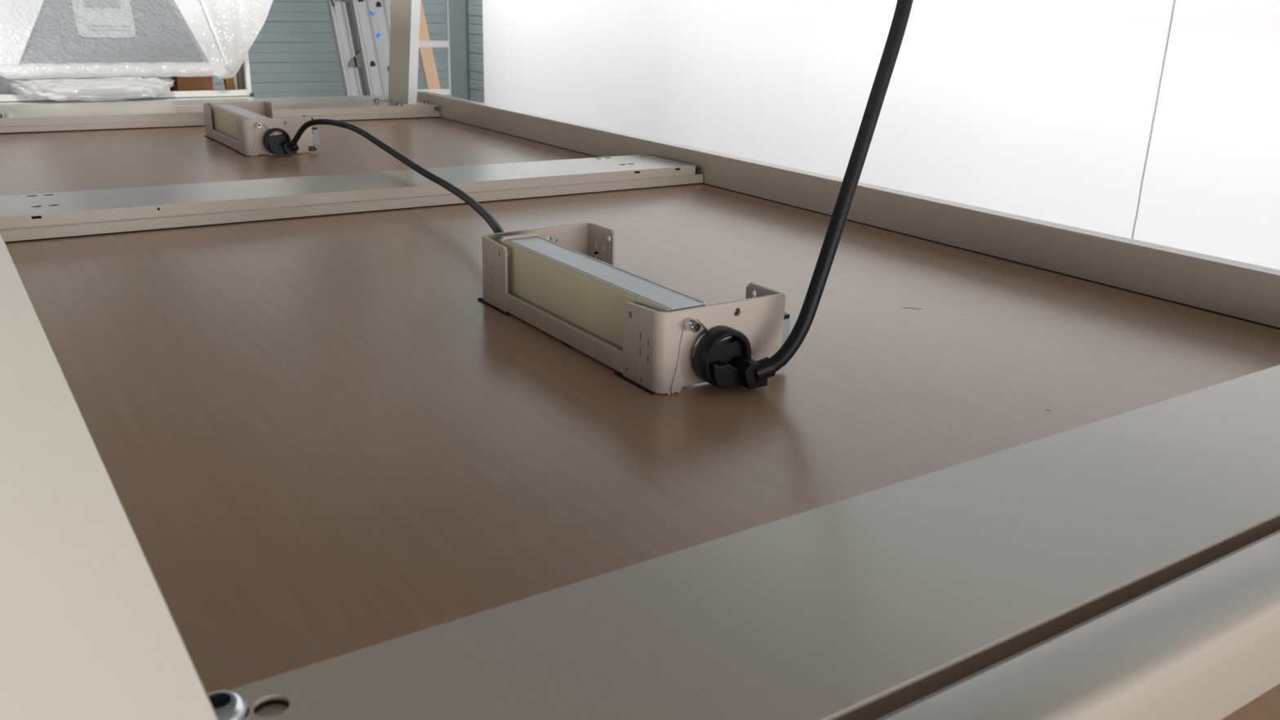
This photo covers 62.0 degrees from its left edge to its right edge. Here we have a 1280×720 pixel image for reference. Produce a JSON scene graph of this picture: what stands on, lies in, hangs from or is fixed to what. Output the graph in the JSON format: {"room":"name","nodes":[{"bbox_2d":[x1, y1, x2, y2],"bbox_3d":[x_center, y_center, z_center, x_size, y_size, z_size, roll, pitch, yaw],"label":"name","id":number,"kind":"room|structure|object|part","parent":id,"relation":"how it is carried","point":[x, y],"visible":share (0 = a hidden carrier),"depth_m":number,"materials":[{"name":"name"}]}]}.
{"room":"workshop","nodes":[
{"label":"workshop","id":0,"kind":"room"},
{"bbox_2d":[18,0,448,97],"bbox_3d":[-3.421,-2.006,3.838,6.020,3.200,0.108,-11,22,-32],"label":"wall","id":1,"kind":"structure","parent":0,"point":[294,54],"depth_m":5.20,"materials":[{"name":"wood"}]},
{"bbox_2d":[448,0,470,100],"bbox_3d":[-0.933,-2.451,5.364,0.116,3.200,0.022,-11,22,-32],"label":"trim","id":2,"kind":"structure","parent":1,"relation":"attached to","point":[458,9],"depth_m":5.63,"materials":[{"name":"wood"}]},
{"bbox_2d":[467,0,1279,270],"bbox_3d":[1.740,-1.145,1.726,0.150,3.200,9.420,-11,22,-32],"label":"wall","id":3,"kind":"structure","parent":0,"point":[1156,122],"depth_m":2.98,"materials":[{"name":"white paint"}]},
{"bbox_3d":[2.256,-0.096,1.119,0.036,1.590,3.649,-11,22,-32],"label":"panel","id":4,"kind":"part","parent":3,"relation":"part of","materials":[{"name":"white paint"}]},
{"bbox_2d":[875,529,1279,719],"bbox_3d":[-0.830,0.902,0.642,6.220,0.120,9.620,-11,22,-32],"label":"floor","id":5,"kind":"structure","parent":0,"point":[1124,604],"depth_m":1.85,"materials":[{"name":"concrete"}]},
{"bbox_2d":[0,82,388,111],"bbox_3d":[-1.141,-0.168,2.306,1.052,0.823,0.888,-11,22,-32],"label":"frame","id":6,"kind":"object","parent":5,"relation":"on","point":[175,101],"visible":0.12,"depth_m":1.94,"materials":[{"name":"paint"}]},
{"bbox_2d":[0,75,174,101],"bbox_3d":[-1.058,-0.528,2.039,0.291,0.044,0.352,-11,22,-32],"label":"film","id":7,"kind":"object","parent":6,"relation":"on","point":[105,89],"visible":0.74,"depth_m":1.91,"materials":[{"name":"white plastic"}]},
{"bbox_2d":[0,0,273,79],"bbox_3d":[-0.998,-0.689,1.997,0.720,0.306,0.232,-11,22,-32],"label":"plastic wrap","id":8,"kind":"object","parent":7,"relation":"on","point":[68,38],"visible":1,"depth_m":1.98,"materials":[{"name":"clear plastic bubble wrap"},{"name":"grey foam"}]},
{"bbox_2d":[0,51,254,102],"bbox_3d":[-0.959,-0.725,1.916,0.470,0.500,0.024,-11,22,-32],"label":"frame","id":9,"kind":"object","parent":6,"relation":"on","point":[247,91],"visible":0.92,"depth_m":2.07,"materials":[{"name":"white wood"}]},
{"bbox_3d":[-0.771,-0.762,2.040,0.008,0.499,0.016,-11,22,-32],"label":"frame post","id":10,"kind":"part","parent":9,"relation":"part of","materials":[{"name":"white wood"}]},
{"bbox_3d":[-1.270,-0.538,2.147,0.784,0.019,0.787,-11,22,-32],"label":"board panel","id":11,"kind":"part","parent":6,"relation":"part of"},
{"bbox_2d":[169,75,213,90],"bbox_3d":[-0.913,-0.569,2.154,0.066,0.055,0.132,-11,22,-32],"label":"cardboard box","id":12,"kind":"object","parent":6,"relation":"on","point":[180,83],"visible":0.29,"depth_m":2.10,"materials":[{"name":"brown cardboard"}]},
{"bbox_2d":[223,76,235,89],"bbox_3d":[-0.829,-0.616,2.119,0.032,0.170,0.015,-11,22,-32],"label":"wooden strip","id":13,"kind":"object","parent":6,"relation":"on","point":[228,82],"visible":0.02,"depth_m":2.14,"materials":[{"name":"brown wood"}]},
{"bbox_2d":[233,73,237,89],"bbox_3d":[-0.820,-0.619,2.144,0.008,0.160,0.008,-11,22,-32],"label":"batten","id":14,"kind":"object","parent":6,"relation":"on","point":[235,76],"visible":0.02,"depth_m":2.16,"materials":[{"name":"white wood"}]},
{"bbox_2d":[236,62,244,88],"bbox_3d":[-0.808,-0.635,2.145,0.016,0.190,0.015,-11,22,-32],"label":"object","id":15,"kind":"object","parent":6,"relation":"on","point":[240,74],"visible":0.02,"depth_m":2.17,"materials":[{"name":"grey"}]},
{"bbox_2d":[326,0,391,96],"bbox_3d":[-1.254,-1.998,4.491,0.720,2.884,0.079,-11,22,-32],"label":"ladder","id":16,"kind":"object","parent":5,"relation":"on","point":[371,18],"visible":0.38,"depth_m":4.71,"materials":[{"name":"metal"}]},
{"bbox_2d":[389,0,451,96],"bbox_3d":[-0.634,-0.874,3.066,0.182,1.700,0.011,-11,22,-32],"label":"ladder","id":17,"kind":"object","parent":5,"relation":"on","point":[421,43],"visible":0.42,"depth_m":3.09,"materials":[{"name":"white metal"}]},
{"bbox_2d":[418,0,440,88],"bbox_3d":[-1.119,-1.879,5.126,0.520,2.267,0.065,5,19,10],"label":"board","id":18,"kind":"object","parent":5,"relation":"on","point":[426,58],"visible":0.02,"depth_m":5.23,"materials":[{"name":"beige wood"}]},
{"bbox_2d":[0,0,1279,719],"bbox_3d":[-0.270,-0.124,1.179,0.892,1.509,1.862,-11,22,-32],"label":"table","id":19,"kind":"object","parent":5,"relation":"on","point":[270,446],"visible":1,"depth_m":0.55,"materials":[{"name":"brown wood"}]},
{"bbox_3d":[-0.614,-0.113,0.944,0.067,0.058,1.849,-11,22,-32],"label":"rail","id":20,"kind":"part","parent":19,"relation":"part of","materials":[{"name":"metal"}]},
{"bbox_2d":[213,702,226,708],"bbox_3d":[-0.120,0.100,0.305,0.007,0.001,0.006,-11,22,-32],"label":"bolt","id":21,"kind":"object","parent":19,"relation":"attached to","point":[215,705],"depth_m":0.31,"materials":[{"name":"silver metal"}]},
{"bbox_2d":[203,101,319,155],"bbox_3d":[-0.569,-0.349,1.596,0.107,0.054,0.252,-11,22,-32],"label":"box","id":22,"kind":"object","parent":19,"relation":"on","point":[242,130],"visible":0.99,"depth_m":1.53,"materials":[{"name":"paint"}]},
{"bbox_3d":[-0.629,-0.378,1.674,0.097,0.052,0.043,-11,22,-32],"label":"plate","id":23,"kind":"part","parent":22,"relation":"part of","materials":[{"name":"paint"}]},
{"bbox_3d":[-0.519,-0.320,1.518,0.095,0.051,0.040,-11,22,-32],"label":"plate","id":24,"kind":"part","parent":22,"relation":"part of","materials":[{"name":"paint"}]},
{"bbox_2d":[254,120,302,155],"bbox_3d":[-0.513,-0.315,1.505,0.072,0.047,0.001,-11,22,-32],"label":"socket","id":25,"kind":"object","parent":22,"relation":"attached to","point":[291,127],"depth_m":1.50,"materials":[{"name":"paint"}]},
{"bbox_3d":[-0.493,-0.272,1.484,0.817,0.019,0.833,-11,22,-32],"label":"board panel","id":26,"kind":"part","parent":19,"relation":"part of","materials":[{"name":"brown wood"}]},
{"bbox_2d":[262,119,503,233],"bbox_3d":[-0.281,-0.203,1.176,0.084,0.057,0.827,-9,22,-30],"label":"power cord","id":27,"kind":"object","parent":19,"relation":"on","point":[282,144],"visible":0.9,"depth_m":1.32,"materials":[{"name":"black rubber"}]},
{"bbox_3d":[-0.422,-0.821,1.943,0.018,0.688,0.103,-5,19,-34],"label":"upright post","id":28,"kind":"part","parent":19,"relation":"part of","materials":[{"name":"metal"}]},
{"bbox_3d":[-0.448,-0.492,2.034,0.049,0.002,0.098,-11,22,-32],"label":"foot plate","id":29,"kind":"part","parent":19,"relation":"part of","materials":[{"name":"paint"}]},
{"bbox_2d":[477,222,791,395],"bbox_3d":[-0.010,-0.044,0.741,0.107,0.054,0.252,-11,22,-32],"label":"box","id":30,"kind":"object","parent":19,"relation":"on","point":[571,288],"visible":0.94,"depth_m":0.68,"materials":[{"name":"paint"}]},
{"bbox_3d":[-0.070,-0.073,0.819,0.097,0.052,0.043,-11,22,-32],"label":"plate","id":31,"kind":"part","parent":30,"relation":"part of","materials":[{"name":"paint"}]},
{"bbox_3d":[0.040,-0.015,0.663,0.095,0.051,0.040,-11,22,-32],"label":"plate","id":32,"kind":"part","parent":30,"relation":"part of","materials":[{"name":"paint"}]},
{"bbox_2d":[679,307,738,386],"bbox_3d":[0.046,-0.010,0.650,0.072,0.047,0.001,-11,22,-32],"label":"socket","id":33,"kind":"object","parent":30,"relation":"attached to","point":[709,318],"depth_m":0.64,"materials":[{"name":"paint"}]},
{"bbox_2d":[693,0,913,389],"bbox_3d":[0.114,-0.315,0.590,0.074,0.665,0.180,12,21,27],"label":"power cord","id":34,"kind":"object","parent":33,"relation":"attached to","point":[727,362],"visible":1,"depth_m":0.64,"materials":[{"name":"black rubber"}]},
{"bbox_3d":[0.086,-0.244,1.391,0.036,0.058,1.849,-11,22,-32],"label":"rail","id":35,"kind":"part","parent":19,"relation":"part of","materials":[{"name":"metal"}]},
{"bbox_2d":[884,533,1279,719],"bbox_3d":[0.471,0.573,0.226,0.890,0.839,0.842,-11,22,-32],"label":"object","id":36,"kind":"object","parent":5,"relation":"on","point":[1204,645],"visible":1,"depth_m":0.36,"materials":[{"name":"paint"}]},
{"bbox_3d":[0.480,0.238,0.100,0.830,0.019,0.822,-11,22,-32],"label":"board panel","id":37,"kind":"part","parent":36,"relation":"part of","materials":[{"name":"brown wood"}]}
]}

